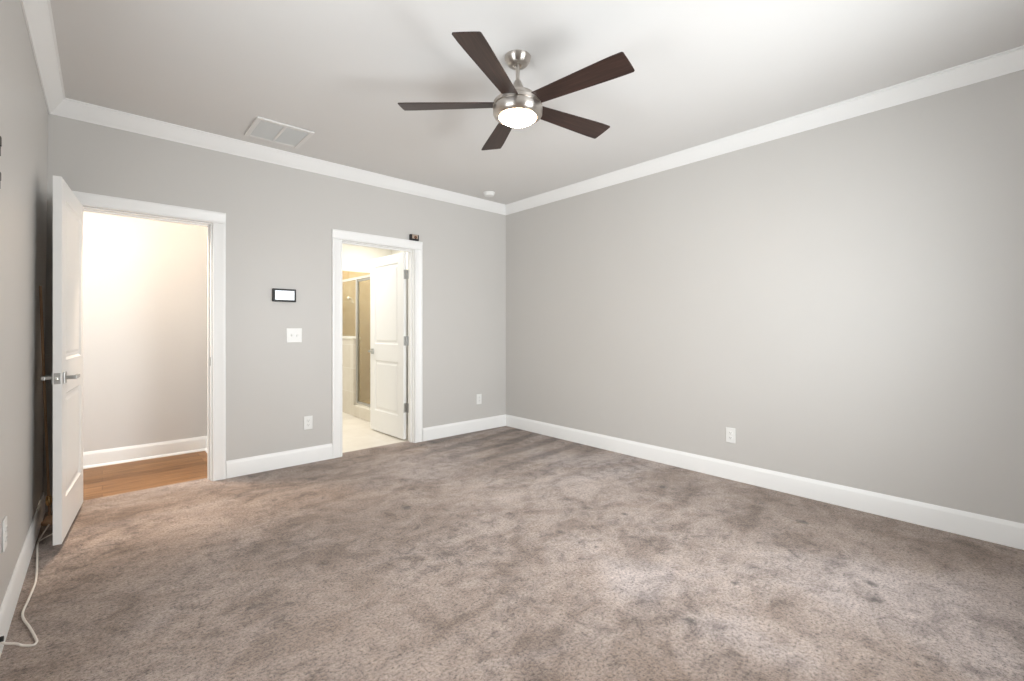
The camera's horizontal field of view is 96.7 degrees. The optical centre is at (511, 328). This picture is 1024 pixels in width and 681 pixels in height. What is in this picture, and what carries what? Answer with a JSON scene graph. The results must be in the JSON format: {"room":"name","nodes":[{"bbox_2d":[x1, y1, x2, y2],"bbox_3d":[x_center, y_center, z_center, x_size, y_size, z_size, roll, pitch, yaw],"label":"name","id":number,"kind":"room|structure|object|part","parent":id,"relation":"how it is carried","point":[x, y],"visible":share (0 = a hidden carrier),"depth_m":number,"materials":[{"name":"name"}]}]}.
{"room":"empty bedroom","nodes":[
{"label":"empty bedroom","id":0,"kind":"room"},
{"bbox_2d":[0,0,47,606],"bbox_3d":[-1.506,-0.159,1.160,0.158,2.736,4.840,0,0,-42],"label":"wall","id":1,"kind":"structure","parent":0,"point":[23,108],"depth_m":2.06,"materials":[{"name":"grey paint"}]},
{"bbox_2d":[0,136,1,155],"bbox_3d":[-1.783,-0.644,1.585,0.015,0.062,0.092,0,0,-42],"label":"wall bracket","id":2,"kind":"object","parent":1,"relation":"attached to","point":[0,136],"visible":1,"depth_m":1.56,"materials":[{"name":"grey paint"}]},
{"bbox_2d":[2,516,7,551],"bbox_3d":[-1.990,0.804,1.788,0.009,0.120,0.075,0,0,-42],"label":"wall outlet","id":3,"kind":"object","parent":1,"relation":"attached to","point":[4,523],"visible":1,"depth_m":1.76,"materials":[{"name":"white plastic"}]},
{"bbox_2d":[0,491,44,656],"bbox_3d":[-1.467,1.139,1.195,0.023,0.140,4.840,0,0,-42],"label":"baseboard","id":4,"kind":"structure","parent":1,"relation":"attached to","point":[11,597],"depth_m":2.09,"materials":[{"name":"white paint"}]},
{"bbox_2d":[20,0,64,113],"bbox_3d":[-1.417,-1.476,1.241,0.084,0.102,4.840,0,0,-42],"label":"crown molding","id":5,"kind":"structure","parent":1,"relation":"attached to","point":[38,16],"depth_m":2.38,"materials":[{"name":"white paint"}]},
{"bbox_2d":[83,211,206,451],"bbox_3d":[-4.542,-0.156,3.318,4.090,2.742,0.100,0,0,-42],"label":"wall","id":6,"kind":"structure","parent":0,"point":[145,280],"depth_m":4.25,"materials":[{"name":"paint"}]},
{"bbox_2d":[43,114,505,511],"bbox_3d":[-1.621,-0.159,4.394,4.310,2.736,0.120,0,0,-42],"label":"wall","id":7,"kind":"structure","parent":0,"point":[280,220],"depth_m":4.03,"materials":[{"name":"grey paint"}]},
{"bbox_2d":[41,175,82,545],"bbox_3d":[-2.707,0.172,2.784,0.143,2.015,0.772,0,0,-37],"label":"door","id":8,"kind":"structure","parent":7,"relation":"in","point":[67,374],"depth_m":2.58,"materials":[{"name":"white paint"}]},
{"bbox_3d":[-2.579,0.271,2.539,0.054,0.064,0.147,0,0,-37],"label":"handle","id":9,"kind":"part","parent":8,"relation":"part of","materials":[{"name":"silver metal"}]},
{"bbox_3d":[-2.482,0.271,2.484,0.027,0.060,0.002,0,0,-37],"label":"latch plate","id":10,"kind":"part","parent":8,"relation":"part of","materials":[{"name":"silver metal"}]},
{"bbox_3d":[-2.508,0.271,2.592,0.054,0.064,0.147,0,0,-37],"label":"handle","id":11,"kind":"part","parent":8,"relation":"part of","materials":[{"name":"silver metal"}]},
{"bbox_2d":[72,191,225,480],"bbox_3d":[-2.721,0.137,3.404,0.973,2.144,0.158,0,0,-42],"label":"door frame","id":12,"kind":"structure","parent":7,"relation":"attached to","point":[216,227],"depth_m":3.63,"materials":[{"name":"white paint"}]},
{"bbox_2d":[50,98,505,214],"bbox_3d":[-1.544,-1.476,4.326,4.024,0.102,0.084,0,0,-42],"label":"crown molding","id":13,"kind":"structure","parent":7,"relation":"attached to","point":[68,108],"depth_m":3.75,"materials":[{"name":"white paint"}]},
{"bbox_2d":[272,288,295,301],"bbox_3d":[-1.984,-0.293,3.967,0.188,0.112,0.027,0,0,-42],"label":"touchscreen","id":14,"kind":"object","parent":7,"relation":"attached to","point":[278,295],"visible":1,"depth_m":3.95,"materials":[{"name":"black plastic"}]},
{"bbox_2d":[286,328,301,342],"bbox_3d":[-1.926,0.056,4.028,0.128,0.126,0.016,0,0,-42],"label":"light switch","id":15,"kind":"object","parent":7,"relation":"attached to","point":[292,334],"visible":1,"depth_m":4.03,"materials":[{"name":"white plastic"}]},
{"bbox_2d":[304,416,312,429],"bbox_3d":[-1.839,0.846,4.110,0.075,0.120,0.009,0,0,-42],"label":"wall outlet","id":16,"kind":"object","parent":7,"relation":"attached to","point":[308,420],"visible":1,"depth_m":4.11,"materials":[{"name":"white plastic"}]},
{"bbox_2d":[226,414,505,478],"bbox_3d":[-1.192,1.139,4.690,3.014,0.140,0.014,0,0,-42],"label":"baseboard","id":17,"kind":"structure","parent":7,"relation":"attached to","point":[267,462],"depth_m":4.10,"materials":[{"name":"white paint"}]},
{"bbox_2d":[332,229,422,458],"bbox_3d":[-1.368,0.137,4.622,0.960,2.144,0.158,0,0,-42],"label":"door frame","id":18,"kind":"structure","parent":7,"relation":"attached to","point":[415,257],"depth_m":4.79,"materials":[{"name":"white paint"}]},
{"bbox_2d":[409,234,418,240],"bbox_3d":[-1.031,-0.967,4.809,0.100,0.062,0.049,0,0,-42],"label":"sensor","id":19,"kind":"object","parent":18,"relation":"on","point":[413,237],"visible":1,"depth_m":4.79,"materials":[{"name":"black plastic"}]},
{"bbox_2d":[368,252,408,439],"bbox_3d":[-1.402,0.181,5.177,0.143,2.025,0.820,0,0,-44],"label":"door","id":20,"kind":"structure","parent":7,"relation":"in","point":[389,274],"depth_m":5.15,"materials":[{"name":"white paint"}]},
{"bbox_2d":[476,394,481,403],"bbox_3d":[-0.391,0.834,5.414,0.075,0.120,0.009,0,0,-42],"label":"wall outlet","id":21,"kind":"object","parent":7,"relation":"attached to","point":[478,396],"visible":1,"depth_m":5.41,"materials":[{"name":"white plastic"}]},
{"bbox_2d":[342,339,359,415],"bbox_3d":[-2.521,0.674,6.745,0.090,1.070,1.039,0,0,-42],"label":"wall","id":22,"kind":"structure","parent":0,"point":[348,345],"depth_m":6.43,"materials":[{"name":"beige tile"}]},
{"bbox_2d":[342,337,360,338],"bbox_3d":[-2.513,0.128,6.736,0.114,0.022,1.039,0,0,-42],"label":"stone cap","id":23,"kind":"object","parent":22,"relation":"on","point":[342,337],"visible":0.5,"depth_m":6.39,"materials":[{"name":"white stone"}]},
{"bbox_2d":[342,244,390,400],"bbox_3d":[-3.114,-0.159,6.971,2.900,2.736,0.112,0,0,-42],"label":"wall","id":24,"kind":"structure","parent":0,"point":[348,288],"depth_m":7.47,"materials":[{"name":"beige tile"}]},
{"bbox_2d":[391,250,407,269],"bbox_3d":[-1.104,-0.159,6.831,0.100,2.736,2.810,0,0,-42],"label":"wall","id":25,"kind":"structure","parent":0,"point":[392,251],"depth_m":7.45,"materials":[{"name":"beige paint"}]},
{"bbox_2d":[406,279,407,423],"bbox_3d":[-1.174,0.229,6.008,1.105,1.960,0.100,0,0,-42],"label":"wall","id":26,"kind":"structure","parent":0,"point":[406,279],"depth_m":5.79,"materials":[{"name":"beige paint"}]},
{"bbox_2d":[0,412,1023,680],"bbox_3d":[-1.932,1.259,2.661,7.090,0.100,7.900,0,0,-42],"label":"floor","id":27,"kind":"structure","parent":0,"point":[504,553],"depth_m":2.21,"materials":[{"name":"beige carpet"}]},
{"bbox_2d":[0,524,52,646],"bbox_3d":[-2.369,1.143,2.293,0.104,0.130,1.822,0,0,-41],"label":"cable","id":28,"kind":"object","parent":27,"relation":"on","point":[28,625],"visible":0.86,"depth_m":1.90,"materials":[{"name":"beige plastic"}]},
{"bbox_2d":[39,286,52,525],"bbox_3d":[-2.808,0.478,2.755,0.076,1.460,0.264,0,0,-42],"label":"pole","id":29,"kind":"object","parent":27,"relation":"on","point":[49,519],"visible":0.82,"depth_m":2.74,"materials":[{"name":"brown metal"}]},
{"bbox_2d":[353,405,369,421],"bbox_3d":[-1.876,1.131,6.026,0.115,0.155,0.867,0,0,-42],"label":"curb","id":30,"kind":"object","parent":27,"relation":"on","point":[361,412],"visible":0.4,"depth_m":6.09,"materials":[{"name":"beige tile"}]},
{"bbox_2d":[342,274,369,408],"bbox_3d":[-2.223,0.166,6.415,0.036,1.773,1.905,0,0,-42],"label":"shower enclosure","id":31,"kind":"object","parent":30,"relation":"on","point":[365,277],"visible":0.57,"depth_m":6.31,"materials":[{"name":"silver metal"}]},
{"bbox_3d":[-1.910,0.172,6.067,0.024,1.705,0.713,0,0,-42],"label":"glass door","id":32,"kind":"part","parent":31,"relation":"part of","materials":[{"name":"clear glass"}]},
{"bbox_2d":[50,0,1023,204],"bbox_3d":[0.038,-1.577,2.551,4.310,0.100,5.100,0,0,-42],"label":"ceiling","id":33,"kind":"structure","parent":0,"point":[340,71],"depth_m":2.65,"materials":[{"name":"paint"}]},
{"bbox_2d":[244,116,314,148],"bbox_3d":[-1.810,-1.520,3.540,0.397,0.013,0.405,0,0,-42],"label":"ceiling vent","id":34,"kind":"object","parent":33,"relation":"in","point":[261,128],"visible":1,"depth_m":3.52,"materials":[{"name":"white metal"}]},
{"bbox_2d":[483,191,494,196],"bbox_3d":[-0.257,-1.506,5.104,0.136,0.040,0.136,0,0,-42],"label":"smoke detector","id":35,"kind":"object","parent":33,"relation":"attached to","point":[486,193],"visible":1,"depth_m":5.06,"materials":[{"name":"white plastic"}]},
{"bbox_2d":[398,31,634,149],"bbox_3d":[0.064,-1.340,2.560,1.282,0.372,1.288,0,0,-42],"label":"ceiling fan","id":36,"kind":"object","parent":33,"relation":"hanging from","point":[517,106],"visible":1,"depth_m":2.45,"materials":[{"name":"brown wood"}]},
{"bbox_3d":[-0.342,-1.262,2.576,0.580,0.006,0.143,0,11,2],"label":"blade","id":37,"kind":"part","parent":36,"relation":"part of","materials":[{"name":"brown wood"}]},
{"bbox_3d":[-0.100,-1.262,2.208,0.143,0.006,0.580,12,4,19],"label":"blade","id":38,"kind":"part","parent":36,"relation":"part of","materials":[{"name":"brown wood"}]},
{"bbox_3d":[-0.067,-1.262,2.920,0.143,0.006,0.580,-12,3,-16],"label":"blade","id":39,"kind":"part","parent":36,"relation":"part of","materials":[{"name":"brown wood"}]},
{"bbox_3d":[0.032,-1.174,2.559,0.206,0.040,0.206,0,0,-42],"label":"lamp shade","id":40,"kind":"part","parent":36,"relation":"part of","materials":[{"name":"white glass"}]},
{"bbox_3d":[0.345,-1.262,2.765,0.580,0.006,0.143,0,-11,-34],"label":"blade","id":41,"kind":"part","parent":36,"relation":"part of","materials":[{"name":"brown wood"}]},
{"bbox_3d":[0.325,-1.262,2.325,0.580,0.006,0.143,0,-11,38],"label":"blade","id":42,"kind":"part","parent":36,"relation":"part of","materials":[{"name":"brown wood"}]},
{"bbox_2d":[506,70,1023,523],"bbox_3d":[1.591,-0.159,3.949,0.130,2.736,4.840,0,0,-42],"label":"wall","id":43,"kind":"structure","parent":0,"point":[845,298],"depth_m":3.23,"materials":[{"name":"grey paint"}]},
{"bbox_2d":[726,427,734,442],"bbox_3d":[1.757,0.855,3.660,0.009,0.120,0.075,0,0,-42],"label":"wall outlet","id":44,"kind":"object","parent":43,"relation":"attached to","point":[730,432],"visible":1,"depth_m":3.66,"materials":[{"name":"white plastic"}]},
{"bbox_2d":[505,45,1023,214],"bbox_3d":[1.515,-1.476,3.881,0.075,0.102,4.840,0,0,-42],"label":"crown molding","id":45,"kind":"structure","parent":43,"relation":"attached to","point":[1012,60],"depth_m":3.20,"materials":[{"name":"white paint"}]},
{"bbox_2d":[506,414,1023,549],"bbox_3d":[1.542,1.139,3.896,0.014,0.140,4.826,0,0,-42],"label":"baseboard","id":46,"kind":"structure","parent":43,"relation":"attached to","point":[982,527],"depth_m":3.23,"materials":[{"name":"white paint"}]},
{"bbox_3d":[-4.676,-0.156,2.414,2.880,2.742,1.265,0,0,-42],"label":"wall","id":47,"kind":"structure","parent":0,"visible":0},
{"bbox_2d":[83,436,206,468],"bbox_3d":[-4.209,1.145,2.874,3.990,0.140,1.005,0,0,-42],"label":"baseboard","id":48,"kind":"structure","parent":47,"relation":"attached to","point":[97,458],"depth_m":4.23,"materials":[{"name":"white paint"}]}
]}

